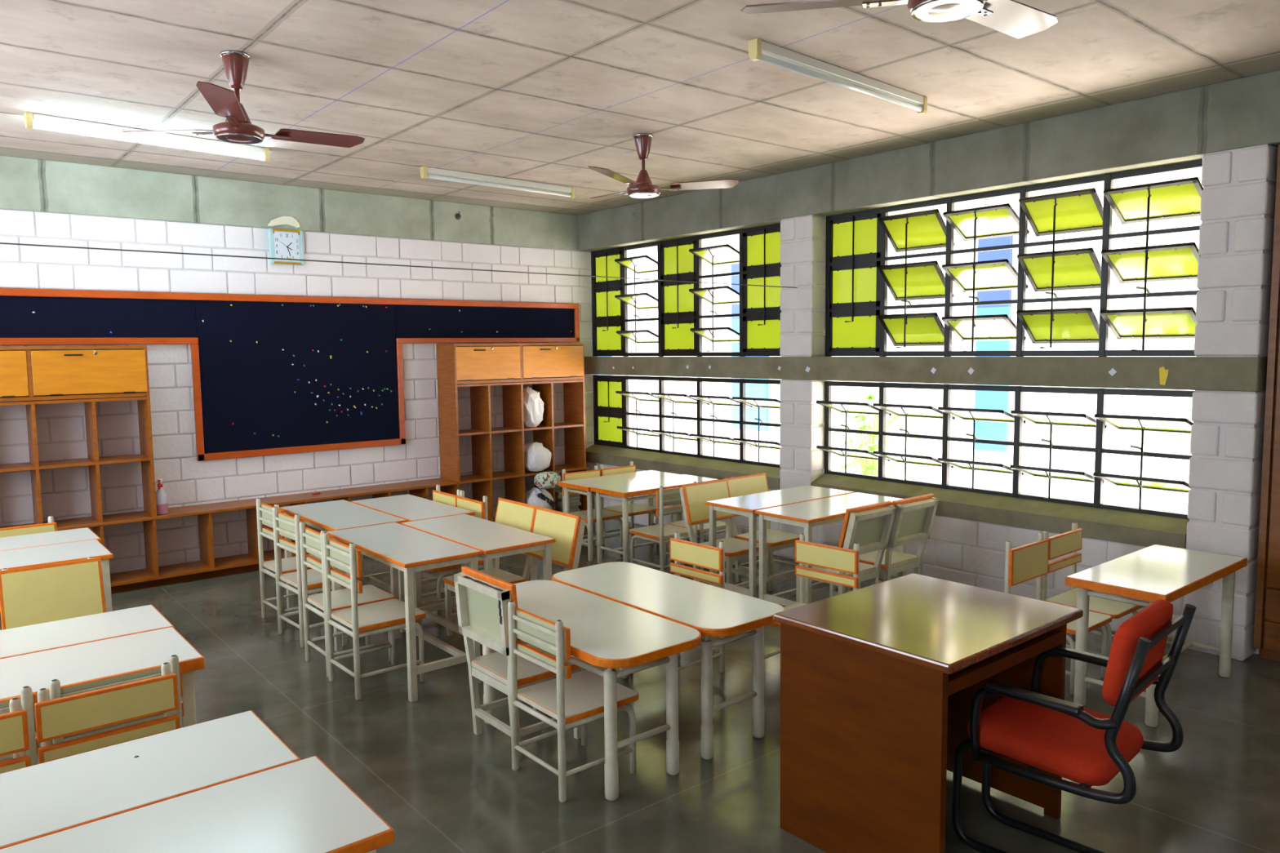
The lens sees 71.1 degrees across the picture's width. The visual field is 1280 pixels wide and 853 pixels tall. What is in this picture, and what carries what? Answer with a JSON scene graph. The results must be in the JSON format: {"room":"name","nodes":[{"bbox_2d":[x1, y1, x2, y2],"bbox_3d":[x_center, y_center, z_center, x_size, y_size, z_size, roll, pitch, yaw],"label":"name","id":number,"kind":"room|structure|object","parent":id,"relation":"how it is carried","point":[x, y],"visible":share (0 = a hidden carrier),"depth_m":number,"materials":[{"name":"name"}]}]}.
{"room":"classroom","nodes":[
{"label":"classroom","id":0,"kind":"room"},
{"bbox_2d":[0,208,594,573],"bbox_3d":[-3.263,-0.241,7.224,7.100,2.700,0.198,-5,6,-39],"label":"wall","id":1,"kind":"structure","parent":0,"point":[61,433],"depth_m":7.01,"materials":[{"name":"white brick"}]},
{"bbox_2d":[267,215,299,227],"bbox_3d":[-2.887,-1.663,7.266,0.255,0.092,0.016,-5,6,-39],"label":"paper decoration","id":2,"kind":"object","parent":1,"relation":"attached to","point":[284,220],"visible":1,"depth_m":7.26,"materials":[{"name":"beige paper"}]},
{"bbox_2d":[267,227,304,265],"bbox_3d":[-2.871,-1.458,7.278,0.270,0.284,0.044,-5,6,-39],"label":"wall clock","id":3,"kind":"object","parent":1,"relation":"attached to","point":[282,243],"visible":0.94,"depth_m":7.26,"materials":[{"name":"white plastic"}]},
{"bbox_2d":[0,288,579,461],"bbox_3d":[-3.040,-0.409,7.228,6.270,1.292,0.035,-5,6,-39],"label":"board","id":4,"kind":"object","parent":1,"relation":"attached to","point":[247,384],"visible":1,"depth_m":7.34,"materials":[{"name":"black fabric"}]},
{"bbox_2d":[0,155,585,251],"bbox_3d":[-3.278,-1.762,7.088,7.100,0.355,0.204,-5,6,-39],"label":"beam","id":5,"kind":"structure","parent":1,"relation":"attached to","point":[26,184],"depth_m":7.14,"materials":[{"name":"concrete"}]},
{"bbox_2d":[454,211,461,219],"bbox_3d":[-1.669,-1.943,8.252,0.060,0.074,0.034,-5,6,-39],"label":"ceiling hook","id":6,"kind":"object","parent":1,"relation":"attached to","point":[457,215],"visible":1,"depth_m":8.25,"materials":[{"name":"grey metal"}]},
{"bbox_2d":[0,0,1279,215],"bbox_3d":[-0.199,-1.765,3.658,8.100,0.180,9.600,-5,6,-39],"label":"ceiling","id":7,"kind":"structure","parent":0,"point":[545,91],"depth_m":4.50,"materials":[{"name":"tile"}]},
{"bbox_2d":[23,111,269,161],"bbox_3d":[-2.957,-1.759,5.490,0.052,0.087,1.358,4,7,45],"label":"tube light","id":8,"kind":"object","parent":7,"relation":"attached to","point":[30,118],"visible":0.98,"depth_m":5.41,"materials":[{"name":"white plastic"}]},
{"bbox_2d":[122,49,364,147],"bbox_3d":[-1.750,-1.511,4.191,1.084,0.383,0.964,4,7,44],"label":"ceiling fan","id":9,"kind":"object","parent":7,"relation":"hanging from","point":[237,127],"visible":1,"depth_m":4.05,"materials":[{"name":"brown metal"}]},
{"bbox_2d":[420,165,575,198],"bbox_3d":[-1.085,-1.921,7.087,1.424,0.087,0.053,-5,7,-43],"label":"tube light","id":10,"kind":"object","parent":7,"relation":"attached to","point":[424,171],"visible":1,"depth_m":7.02,"materials":[{"name":"white plastic"}]},
{"bbox_2d":[587,133,738,198],"bbox_3d":[0.154,-1.670,5.745,0.964,0.383,1.084,-1,5,-2],"label":"ceiling fan","id":11,"kind":"object","parent":7,"relation":"hanging from","point":[643,188],"visible":1,"depth_m":5.70,"materials":[{"name":"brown metal"}]},
{"bbox_2d":[748,37,927,114],"bbox_3d":[1.028,-1.713,4.444,1.444,0.087,0.053,-5,7,-42],"label":"tube light","id":12,"kind":"object","parent":7,"relation":"attached to","point":[758,49],"visible":1,"depth_m":4.34,"materials":[{"name":"white plastic"}]},
{"bbox_2d":[740,0,1057,38],"bbox_3d":[0.990,-1.411,2.692,0.964,0.383,1.084,-5,7,-41],"label":"ceiling fan","id":13,"kind":"object","parent":7,"relation":"hanging from","point":[1013,18],"visible":1,"depth_m":2.74,"materials":[{"name":"silver metal"}]},
{"bbox_2d":[0,519,1279,852],"bbox_3d":[-0.393,1.447,3.748,7.300,0.120,9.400,-5,6,-39],"label":"floor","id":14,"kind":"structure","parent":0,"point":[442,786],"depth_m":3.80,"materials":[{"name":"concrete"}]},
{"bbox_2d":[0,697,31,773],"bbox_3d":[-1.844,1.169,2.415,0.385,0.701,0.396,-5,6,-39],"label":"chair","id":15,"kind":"object","parent":14,"relation":"on","point":[14,730],"visible":0.61,"depth_m":2.61,"materials":[{"name":"beige paint"}]},
{"bbox_2d":[0,686,39,765],"bbox_3d":[-2.108,1.139,2.789,0.385,0.701,0.396,-5,6,-39],"label":"chair","id":16,"kind":"object","parent":14,"relation":"on","point":[28,699],"visible":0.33,"depth_m":2.72,"materials":[{"name":"beige paint"}]},
{"bbox_2d":[0,515,57,630],"bbox_3d":[-3.511,0.926,5.113,0.385,0.750,0.396,-5,6,-39],"label":"chair","id":17,"kind":"object","parent":14,"relation":"on","point":[51,526],"visible":0.2,"depth_m":5.24,"materials":[{"name":"beige paint"}]},
{"bbox_2d":[0,527,101,551],"bbox_3d":[-3.501,0.982,4.821,1.020,0.690,0.420,-5,6,-39],"label":"table","id":18,"kind":"object","parent":14,"relation":"on","point":[24,541],"visible":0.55,"depth_m":4.96,"materials":[{"name":"white laminate"}]},
{"bbox_2d":[0,557,106,630],"bbox_3d":[-2.517,1.011,3.904,0.391,0.771,0.478,-5,6,-39],"label":"chair","id":19,"kind":"object","parent":14,"relation":"on","point":[49,593],"visible":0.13,"depth_m":3.99,"materials":[{"name":"beige paint"}]},
{"bbox_2d":[0,539,113,612],"bbox_3d":[-3.225,1.010,4.457,1.020,0.690,0.485,-5,6,-39],"label":"table","id":20,"kind":"object","parent":14,"relation":"on","point":[79,550],"visible":0.58,"depth_m":4.57,"materials":[{"name":"white laminate"}]},
{"bbox_2d":[0,604,174,757],"bbox_3d":[-2.419,1.130,3.505,1.030,0.600,0.415,-5,6,-39],"label":"table","id":21,"kind":"object","parent":14,"relation":"on","point":[24,640],"visible":0.37,"depth_m":3.60,"materials":[{"name":"white laminate"}]},
{"bbox_2d":[0,626,204,727],"bbox_3d":[-2.135,1.158,3.154,1.030,0.600,0.480,-5,6,-39],"label":"table","id":22,"kind":"object","parent":14,"relation":"on","point":[83,662],"visible":0.48,"depth_m":3.26,"materials":[{"name":"white laminate"}]},
{"bbox_2d":[34,662,180,764],"bbox_3d":[-1.552,1.140,2.701,0.385,0.701,0.396,-5,6,-39],"label":"chair","id":23,"kind":"object","parent":14,"relation":"on","point":[70,715],"visible":0.48,"depth_m":2.79,"materials":[{"name":"beige paint"}]},
{"bbox_2d":[47,654,183,744],"bbox_3d":[-1.798,1.112,3.056,0.385,0.701,0.396,-5,6,-39],"label":"chair","id":24,"kind":"object","parent":14,"relation":"on","point":[55,691],"visible":0.24,"depth_m":2.90,"materials":[{"name":"beige paint"}]},
{"bbox_2d":[0,710,301,849],"bbox_3d":[-1.465,1.224,2.307,1.050,0.600,0.444,-5,6,-39],"label":"table","id":25,"kind":"object","parent":14,"relation":"on","point":[44,799],"visible":0.63,"depth_m":2.36,"materials":[{"name":"white laminate"}]},
{"bbox_2d":[0,755,394,852],"bbox_3d":[-1.131,1.250,1.966,1.050,0.600,0.504,-5,6,-39],"label":"table","id":26,"kind":"object","parent":14,"relation":"on","point":[302,806],"visible":1,"depth_m":2.11,"materials":[{"name":"white laminate"}]},
{"bbox_2d":[256,497,330,629],"bbox_3d":[-2.181,0.840,5.740,0.396,0.781,0.366,-5,7,-41],"label":"chair","id":27,"kind":"object","parent":14,"relation":"on","point":[264,511],"visible":0.49,"depth_m":5.70,"materials":[{"name":"beige paint"}]},
{"bbox_2d":[0,464,588,593],"bbox_3d":[-2.943,0.849,7.207,6.030,0.524,0.347,-5,6,-39],"label":"shelf","id":28,"kind":"object","parent":14,"relation":"on","point":[208,566],"visible":0.56,"depth_m":6.96,"materials":[{"name":"brown wood"}]},
{"bbox_2d":[0,345,156,524],"bbox_3d":[-4.420,0.097,5.905,2.100,1.235,0.376,-5,6,-39],"label":"cabinet","id":29,"kind":"object","parent":28,"relation":"on","point":[30,375],"visible":1,"depth_m":6.20,"materials":[{"name":"brown wood"}]},
{"bbox_2d":[155,478,168,515],"bbox_3d":[-3.526,0.514,6.595,0.086,0.262,0.087,-2,5,-19],"label":"spray bottle","id":30,"kind":"object","parent":28,"relation":"on","point":[162,504],"visible":0.88,"depth_m":6.57,"materials":[{"name":"white plastic"}]},
{"bbox_2d":[435,342,586,481],"bbox_3d":[-1.190,-0.174,8.560,1.420,1.235,0.376,-5,6,-39],"label":"cabinet","id":31,"kind":"object","parent":28,"relation":"on","point":[477,366],"visible":0.99,"depth_m":8.43,"materials":[{"name":"brown wood"}]},
{"bbox_2d":[523,386,544,427],"bbox_3d":[-1.063,-0.194,8.637,0.244,0.394,0.271,-5,7,-43],"label":"plastic bag","id":32,"kind":"object","parent":31,"relation":"in","point":[533,405],"visible":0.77,"depth_m":8.54,"materials":[{"name":"white plastic"}]},
{"bbox_2d":[524,441,551,471],"bbox_3d":[-1.008,0.287,8.610,0.243,0.275,0.322,-4,6,-36],"label":"plastic bag","id":33,"kind":"object","parent":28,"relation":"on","point":[537,457],"visible":0.87,"depth_m":8.51,"materials":[{"name":"white plastic"}]},
{"bbox_2d":[525,487,556,509],"bbox_3d":[-0.981,0.733,8.641,0.271,0.294,0.321,-5,6,-39],"label":"bag","id":34,"kind":"object","parent":28,"relation":"on","point":[535,496],"visible":0.58,"depth_m":8.55,"materials":[{"name":"white plastic"}]},
{"bbox_2d":[533,471,560,488],"bbox_3d":[-0.885,0.508,8.550,0.254,0.150,0.173,-4,6,-36],"label":"floral bag","id":35,"kind":"object","parent":28,"relation":"on","point":[544,480],"visible":0.98,"depth_m":8.48,"materials":[{"name":"multicoloured fabric"}]},
{"bbox_2d":[555,508,580,512],"bbox_3d":[-0.780,0.833,8.984,0.267,0.030,0.260,-4,6,-33],"label":"bundle","id":36,"kind":"object","parent":28,"relation":"in","point":[574,509],"visible":0.16,"depth_m":8.90,"materials":[{"name":"grey paper"}]},
{"bbox_2d":[555,505,578,511],"bbox_3d":[-0.777,0.802,8.978,0.215,0.030,0.260,-5,7,-43],"label":"bundle","id":37,"kind":"object","parent":36,"relation":"on","point":[572,507],"visible":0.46,"depth_m":8.88,"materials":[{"name":"grey paper"}]},
{"bbox_2d":[555,502,581,508],"bbox_3d":[-0.764,0.772,8.959,0.250,0.030,0.260,-5,7,-41],"label":"bundle","id":38,"kind":"object","parent":37,"relation":"on","point":[579,503],"visible":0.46,"depth_m":8.87,"materials":[{"name":"grey paper"}]},
{"bbox_2d":[555,499,579,505],"bbox_3d":[-0.772,0.740,8.965,0.246,0.030,0.260,-4,6,-35],"label":"bundle","id":39,"kind":"object","parent":38,"relation":"on","point":[558,503],"visible":0.42,"depth_m":8.87,"materials":[{"name":"grey paper"}]},
{"bbox_2d":[555,495,580,502],"bbox_3d":[-0.767,0.709,8.956,0.236,0.030,0.260,-5,7,-42],"label":"bundle","id":40,"kind":"object","parent":39,"relation":"on","point":[577,497],"visible":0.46,"depth_m":8.87,"materials":[{"name":"grey paper"}]},
{"bbox_2d":[555,493,580,498],"bbox_3d":[-0.782,0.676,8.970,0.270,0.030,0.260,-5,7,-40],"label":"bundle","id":41,"kind":"object","parent":40,"relation":"on","point":[556,495],"visible":0.32,"depth_m":8.82,"materials":[{"name":"grey paper"}]},
{"bbox_2d":[555,487,562,495],"bbox_3d":[-0.765,0.646,8.947,0.237,0.030,0.260,-4,6,-33],"label":"bundle","id":42,"kind":"object","parent":41,"relation":"on","point":[558,491],"visible":0.24,"depth_m":8.84,"materials":[{"name":"grey paper"}]},
{"bbox_2d":[272,506,362,648],"bbox_3d":[-1.934,0.867,5.402,0.396,0.781,0.385,-5,7,-42],"label":"chair","id":43,"kind":"object","parent":14,"relation":"on","point":[286,526],"visible":0.53,"depth_m":5.29,"materials":[{"name":"beige paint"}]},
{"bbox_2d":[279,499,407,645],"bbox_3d":[-1.881,0.889,5.666,0.435,0.690,1.000,-5,6,-39],"label":"table","id":44,"kind":"object","parent":14,"relation":"on","point":[342,514],"visible":0.56,"depth_m":5.54,"materials":[{"name":"white laminate"}]},
{"bbox_2d":[298,521,395,677],"bbox_3d":[-1.598,0.905,4.919,0.396,0.781,0.366,-5,6,-39],"label":"chair","id":45,"kind":"object","parent":14,"relation":"on","point":[310,540],"visible":0.63,"depth_m":4.88,"materials":[{"name":"beige paint"}]},
{"bbox_2d":[322,532,426,700],"bbox_3d":[-1.357,0.930,4.612,0.396,0.781,0.385,-5,7,-40],"label":"chair","id":46,"kind":"object","parent":14,"relation":"on","point":[383,616],"visible":0.94,"depth_m":4.53,"materials":[{"name":"beige paint"}]},
{"bbox_2d":[326,522,482,702],"bbox_3d":[-1.282,0.956,4.827,0.420,0.690,1.030,-5,6,-39],"label":"table","id":47,"kind":"object","parent":14,"relation":"on","point":[409,550],"visible":0.76,"depth_m":4.56,"materials":[{"name":"white laminate"}]},
{"bbox_2d":[351,493,475,630],"bbox_3d":[-1.497,0.865,5.891,0.425,0.690,0.950,-5,6,-39],"label":"table","id":48,"kind":"object","parent":14,"relation":"on","point":[410,508],"visible":0.52,"depth_m":5.79,"materials":[{"name":"white laminate"}]},
{"bbox_2d":[421,484,460,594],"bbox_3d":[-1.451,0.809,6.061,0.396,0.771,0.346,-5,6,-39],"label":"chair","id":49,"kind":"object","parent":14,"relation":"on","point":[439,496],"visible":0.19,"depth_m":6.14,"materials":[{"name":"beige paint"}]},
{"bbox_2d":[421,489,488,617],"bbox_3d":[-1.230,0.830,5.793,0.396,0.771,0.346,-5,6,-39],"label":"chair","id":50,"kind":"object","parent":14,"relation":"on","point":[480,508],"visible":0.38,"depth_m":5.76,"materials":[{"name":"beige paint"}]},
{"bbox_2d":[400,514,555,653],"bbox_3d":[-0.931,0.929,5.083,0.430,0.690,1.000,-5,6,-39],"label":"table","id":51,"kind":"object","parent":14,"relation":"on","point":[494,540],"visible":0.64,"depth_m":4.93,"materials":[{"name":"white laminate"}]},
{"bbox_2d":[444,497,536,635],"bbox_3d":[-0.882,0.859,5.346,0.478,0.786,0.425,-5,6,-39],"label":"chair","id":52,"kind":"object","parent":14,"relation":"on","point":[515,514],"visible":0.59,"depth_m":5.36,"materials":[{"name":"beige paint"}]},
{"bbox_2d":[453,566,581,759],"bbox_3d":[-0.520,0.995,3.920,0.419,0.756,0.425,-5,6,-39],"label":"chair","id":53,"kind":"object","parent":14,"relation":"on","point":[482,599],"visible":0.56,"depth_m":3.83,"materials":[{"name":"beige paint"}]},
{"bbox_2d":[481,506,585,653],"bbox_3d":[-0.609,0.884,5.017,0.478,0.786,0.425,-5,6,-39],"label":"chair","id":54,"kind":"object","parent":14,"relation":"on","point":[567,530],"visible":0.26,"depth_m":5.03,"materials":[{"name":"beige paint"}]},
{"bbox_2d":[507,600,639,802],"bbox_3d":[-0.262,1.046,3.604,0.396,0.701,0.385,-5,6,-39],"label":"chair","id":55,"kind":"object","parent":14,"relation":"on","point":[575,700],"visible":0.98,"depth_m":3.52,"materials":[{"name":"beige paint"}]},
{"bbox_2d":[482,580,701,800],"bbox_3d":[-0.280,1.085,3.826,0.500,0.585,1.180,-5,6,-39],"label":"table","id":56,"kind":"object","parent":14,"relation":"on","point":[605,633],"visible":0.65,"depth_m":3.54,"materials":[{"name":"white laminate"}]},
{"bbox_2d":[562,465,622,551],"bbox_3d":[-0.388,0.705,7.508,0.385,0.701,0.396,-5,6,-39],"label":"chair","id":57,"kind":"object","parent":14,"relation":"on","point":[606,514],"visible":0.53,"depth_m":7.53,"materials":[{"name":"beige paint"}]},
{"bbox_2d":[558,470,680,561],"bbox_3d":[-0.150,0.739,7.602,1.010,0.610,0.420,-5,6,-39],"label":"table","id":58,"kind":"object","parent":14,"relation":"on","point":[584,484],"visible":0.49,"depth_m":7.41,"materials":[{"name":"white laminate"}]},
{"bbox_2d":[600,461,659,545],"bbox_3d":[-0.084,0.679,7.758,0.385,0.701,0.396,-5,6,-39],"label":"chair","id":59,"kind":"object","parent":14,"relation":"on","point":[633,508],"visible":0.54,"depth_m":7.78,"materials":[{"name":"beige paint"}]},
{"bbox_2d":[590,474,719,564],"bbox_3d":[0.134,0.762,7.273,1.010,0.615,0.430,-5,6,-39],"label":"table","id":60,"kind":"object","parent":14,"relation":"on","point":[646,486],"visible":0.54,"depth_m":7.08,"materials":[{"name":"white laminate"}]},
{"bbox_2d":[629,481,697,571],"bbox_3d":[0.171,0.761,6.794,0.385,0.701,0.396,-5,6,-39],"label":"chair","id":61,"kind":"object","parent":14,"relation":"on","point":[660,533],"visible":0.78,"depth_m":6.64,"materials":[{"name":"beige paint"}]},
{"bbox_2d":[551,561,785,759],"bbox_3d":[0.097,1.050,4.168,0.490,0.585,1.210,-5,6,-39],"label":"table","id":62,"kind":"object","parent":14,"relation":"on","point":[714,611],"visible":0.67,"depth_m":3.90,"materials":[{"name":"white laminate"}]},
{"bbox_2d":[629,531,724,673],"bbox_3d":[0.180,0.946,4.683,0.396,0.701,0.385,-5,7,-41],"label":"chair","id":63,"kind":"object","parent":14,"relation":"on","point":[696,554],"visible":0.35,"depth_m":4.72,"materials":[{"name":"beige paint"}]},
{"bbox_2d":[668,475,734,570],"bbox_3d":[0.478,0.736,7.034,0.385,0.701,0.396,-5,6,-39],"label":"chair","id":64,"kind":"object","parent":14,"relation":"on","point":[701,528],"visible":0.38,"depth_m":6.92,"materials":[{"name":"beige paint"}]},
{"bbox_2d":[679,479,759,584],"bbox_3d":[0.585,0.779,6.222,0.425,0.757,0.478,-5,6,-39],"label":"chair","id":65,"kind":"object","parent":14,"relation":"on","point":[694,496],"visible":0.56,"depth_m":6.24,"materials":[{"name":"beige paint"}]},
{"bbox_2d":[724,472,799,591],"bbox_3d":[0.903,0.750,6.510,0.425,0.757,0.478,-5,6,-39],"label":"chair","id":66,"kind":"object","parent":14,"relation":"on","point":[740,486],"visible":0.6,"depth_m":6.51,"materials":[{"name":"beige paint"}]},
{"bbox_2d":[705,484,854,597],"bbox_3d":[0.967,0.818,6.101,1.030,0.690,0.430,-5,6,-39],"label":"table","id":67,"kind":"object","parent":14,"relation":"on","point":[747,505],"visible":0.59,"depth_m":5.89,"materials":[{"name":"white laminate"}]},
{"bbox_2d":[764,533,859,659],"bbox_3d":[0.858,0.946,4.592,0.396,0.701,0.385,-5,7,-43],"label":"chair","id":68,"kind":"object","parent":14,"relation":"on","point":[845,560],"visible":0.42,"depth_m":4.67,"materials":[{"name":"beige paint"}]},
{"bbox_2d":[755,492,906,606],"bbox_3d":[1.250,0.845,5.759,1.030,0.690,0.430,-5,6,-39],"label":"table","id":69,"kind":"object","parent":14,"relation":"on","point":[807,514],"visible":0.58,"depth_m":5.57,"materials":[{"name":"white laminate"}]},
{"bbox_2d":[795,501,896,602],"bbox_3d":[1.252,0.833,5.519,0.425,0.757,0.478,-5,6,-39],"label":"chair","id":70,"kind":"object","parent":14,"relation":"on","point":[870,526],"visible":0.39,"depth_m":5.40,"materials":[{"name":"beige paint"}]},
{"bbox_2d":[844,493,938,592],"bbox_3d":[1.592,0.807,5.773,0.425,0.757,0.478,-5,6,-39],"label":"chair","id":71,"kind":"object","parent":14,"relation":"on","point":[913,519],"visible":0.59,"depth_m":5.64,"materials":[{"name":"beige paint"}]},
{"bbox_2d":[773,573,1083,852],"bbox_3d":[1.013,1.032,3.170,0.850,0.775,0.690,-5,6,-39],"label":"office desk","id":72,"kind":"object","parent":14,"relation":"on","point":[879,682],"visible":0.98,"depth_m":2.96,"materials":[{"name":"brown wood"}]},
{"bbox_2d":[947,630,1062,696],"bbox_3d":[1.024,0.752,3.124,0.765,0.043,0.540,-5,6,-39],"label":"keyboard tray","id":73,"kind":"object","parent":72,"relation":"on","point":[962,679],"depth_m":2.92,"materials":[{"name":"brown wood"}]},
{"bbox_2d":[1004,532,1111,694],"bbox_3d":[2.129,0.934,4.564,0.385,0.701,0.396,-5,6,-39],"label":"chair","id":74,"kind":"object","parent":14,"relation":"on","point":[1024,563],"visible":0.59,"depth_m":4.58,"materials":[{"name":"beige paint"}]},
{"bbox_2d":[951,600,1195,852],"bbox_3d":[1.410,0.991,2.871,0.531,0.897,0.738,-6,7,-44],"label":"office chair","id":75,"kind":"object","parent":14,"relation":"on","point":[1088,748],"visible":0.99,"depth_m":2.79,"materials":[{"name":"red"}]},
{"bbox_2d":[1041,522,1143,657],"bbox_3d":[2.430,0.909,4.811,0.385,0.701,0.396,-5,6,-39],"label":"chair","id":76,"kind":"object","parent":14,"relation":"on","point":[1069,542],"visible":0.59,"depth_m":4.83,"materials":[{"name":"beige paint"}]},
{"bbox_2d":[1065,544,1247,727],"bbox_3d":[2.529,0.989,4.383,1.030,0.615,0.435,-5,6,-39],"label":"table","id":77,"kind":"object","parent":14,"relation":"on","point":[1151,574],"visible":0.74,"depth_m":4.22,"materials":[{"name":"white laminate"}]},
{"bbox_2d":[1253,144,1279,662],"bbox_3d":[3.850,-0.059,4.243,0.416,2.695,1.418,-5,6,-39],"label":"tall cabinet","id":78,"kind":"object","parent":14,"relation":"on","point":[1267,611],"visible":1,"depth_m":4.68,"materials":[{"name":"brown wood"}]},
{"bbox_2d":[586,143,1278,661],"bbox_3d":[1.371,-0.277,7.028,0.204,2.700,5.998,-5,6,-39],"label":"wall","id":79,"kind":"structure","parent":0,"point":[1238,193],"depth_m":4.85,"materials":[{"name":"white brick"}]},
{"bbox_2d":[0,242,797,288],"bbox_3d":[-1.438,-0.868,4.782,6.899,0.028,0.007,-5,6,-39],"label":"wire","id":80,"kind":"object","parent":79,"relation":"attached to","point":[0,242],"visible":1,"depth_m":4.67,"materials":[{"name":"grey"}]},
{"bbox_2d":[591,223,781,356],"bbox_3d":[0.368,-1.189,8.280,0.307,1.080,2.686,-5,6,-39],"label":"window","id":81,"kind":"structure","parent":79,"relation":"in","point":[681,332],"depth_m":8.16,"materials":[{"name":"glass"}]},
{"bbox_2d":[592,374,781,467],"bbox_3d":[0.381,-0.090,8.377,0.317,0.745,2.686,-5,6,-39],"label":"window","id":82,"kind":"structure","parent":79,"relation":"in","point":[611,413],"depth_m":8.44,"materials":[{"name":"black metal"}]},
{"bbox_2d":[586,444,1189,549],"bbox_3d":[1.280,0.441,7.209,0.204,0.160,5.690,-5,6,-39],"label":"trim","id":83,"kind":"structure","parent":79,"relation":"on","point":[1103,524],"depth_m":5.94,"materials":[{"name":"paint"}]},
{"bbox_2d":[584,356,1267,391],"bbox_3d":[1.368,-0.456,7.010,0.204,0.180,6.000,-5,6,-39],"label":"beam","id":84,"kind":"structure","parent":79,"relation":"attached to","point":[1242,374],"depth_m":5.85,"materials":[{"name":"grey concrete"}]},
{"bbox_2d":[577,70,1279,251],"bbox_3d":[2.311,-1.708,5.739,0.200,0.355,8.995,-5,6,-39],"label":"beam","id":85,"kind":"structure","parent":79,"relation":"attached to","point":[1183,126],"depth_m":5.72,"materials":[{"name":"grey concrete"}]},
{"bbox_2d":[968,367,973,374],"bbox_3d":[2.171,-0.364,5.880,0.002,0.048,0.047,-5,6,-39],"label":"paper scrap","id":86,"kind":"object","parent":79,"relation":"attached to","point":[971,370],"visible":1,"depth_m":5.88,"materials":[{"name":"white paper"}]},
{"bbox_2d":[816,380,1194,519],"bbox_3d":[2.308,0.092,6.051,0.317,0.745,2.644,-5,6,-39],"label":"window","id":87,"kind":"structure","parent":79,"relation":"in","point":[1135,423],"depth_m":5.84,"materials":[{"name":"black metal"}]},
{"bbox_2d":[825,160,1203,356],"bbox_3d":[2.292,-1.006,5.953,0.297,1.080,2.644,-5,6,-39],"label":"window","id":88,"kind":"structure","parent":79,"relation":"in","point":[859,274],"depth_m":5.77,"materials":[{"name":"yellow glass"}]},
{"bbox_2d":[1108,368,1116,376],"bbox_3d":[2.738,-0.316,5.195,0.002,0.048,0.048,-5,6,-39],"label":"paper scrap","id":89,"kind":"object","parent":79,"relation":"attached to","point":[1112,371],"visible":1,"depth_m":5.20,"materials":[{"name":"white paper"}]},
{"bbox_2d":[1159,366,1168,385],"bbox_3d":[2.912,-0.282,4.987,0.002,0.105,0.046,-5,6,-39],"label":"paper scrap","id":90,"kind":"object","parent":79,"relation":"attached to","point":[1163,373],"visible":1,"depth_m":4.99,"materials":[{"name":"yellow paper"}]},
{"bbox_3d":[2.518,0.142,0.073,7.300,3.055,0.200,-5,6,-39],"label":"wall","id":91,"kind":"structure","parent":0,"visible":0},
{"bbox_2d":[626,167,1202,254],"bbox_3d":[2.549,-1.676,6.202,0.750,0.115,9.400,-5,6,-39],"label":"trim","id":92,"kind":"structure","parent":91,"relation":"attached to","point":[1196,171],"depth_m":6.24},
{"label":"outside","id":93,"kind":"structure","parent":0,"visible":0},
{"bbox_3d":[14.900,0.095,22.169,39.800,0.100,80.000,-5,6,-39],"label":"ground","id":94,"kind":"structure","parent":93,"visible":0},
{"bbox_2d":[831,386,928,478],"bbox_3d":[2.900,0.289,11.248,1.360,1.706,1.554,2,6,27],"label":"leafy shrub","id":95,"kind":"object","parent":94,"relation":"on","point":[868,467],"visible":0.45,"depth_m":11.13,"materials":[{"name":"green plant"}]},
{"bbox_2d":[597,174,1201,514],"bbox_3d":[5.407,-1.753,14.158,6.350,5.200,32.000,-5,6,-39],"label":"building","id":96,"kind":"structure","parent":94,"relation":"on","point":[1178,469],"depth_m":11.15,"materials":[{"name":"white"}]},
{"bbox_2d":[731,263,739,319],"bbox_3d":[1.741,-2.164,14.178,0.083,0.900,0.750,-5,6,-39],"label":"shutter","id":97,"kind":"object","parent":96,"relation":"hanging from","point":[735,267],"depth_m":14.36,"materials":[{"name":"blue"}]},
{"bbox_2d":[731,318,768,431],"bbox_3d":[1.758,-0.830,14.297,0.080,1.780,0.750,-5,6,-39],"label":"shutter","id":98,"kind":"object","parent":96,"relation":"hanging from","point":[752,390],"depth_m":14.29,"materials":[{"name":"blue"}]},
{"bbox_2d":[974,306,1011,452],"bbox_3d":[4.378,-0.582,11.134,0.080,1.780,0.420,-5,6,-39],"label":"shutter","id":99,"kind":"object","parent":96,"relation":"hanging from","point":[993,400],"depth_m":11.10,"materials":[{"name":"blue"}]},
{"bbox_2d":[976,235,1013,307],"bbox_3d":[4.362,-1.917,11.016,0.083,0.900,0.420,-5,6,-39],"label":"shutter","id":100,"kind":"object","parent":96,"relation":"hanging from","point":[1004,295],"depth_m":10.96,"materials":[{"name":"blue"}]},
{"bbox_2d":[1056,346,1194,498],"bbox_3d":[5.098,0.248,9.018,0.040,2.120,1.790,-5,6,-39],"label":"mesh fence","id":101,"kind":"object","parent":94,"relation":"on","point":[1061,395],"visible":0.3,"depth_m":9.22,"materials":[{"name":"grey metal"}]},
{"bbox_2d":[1087,487,1183,511],"bbox_3d":[3.536,1.008,6.435,0.999,1.100,0.863,3,6,33],"label":"leafy shrub","id":102,"kind":"object","parent":94,"relation":"on","point":[1133,492],"visible":0.02,"depth_m":6.61,"materials":[{"name":"green plant"}]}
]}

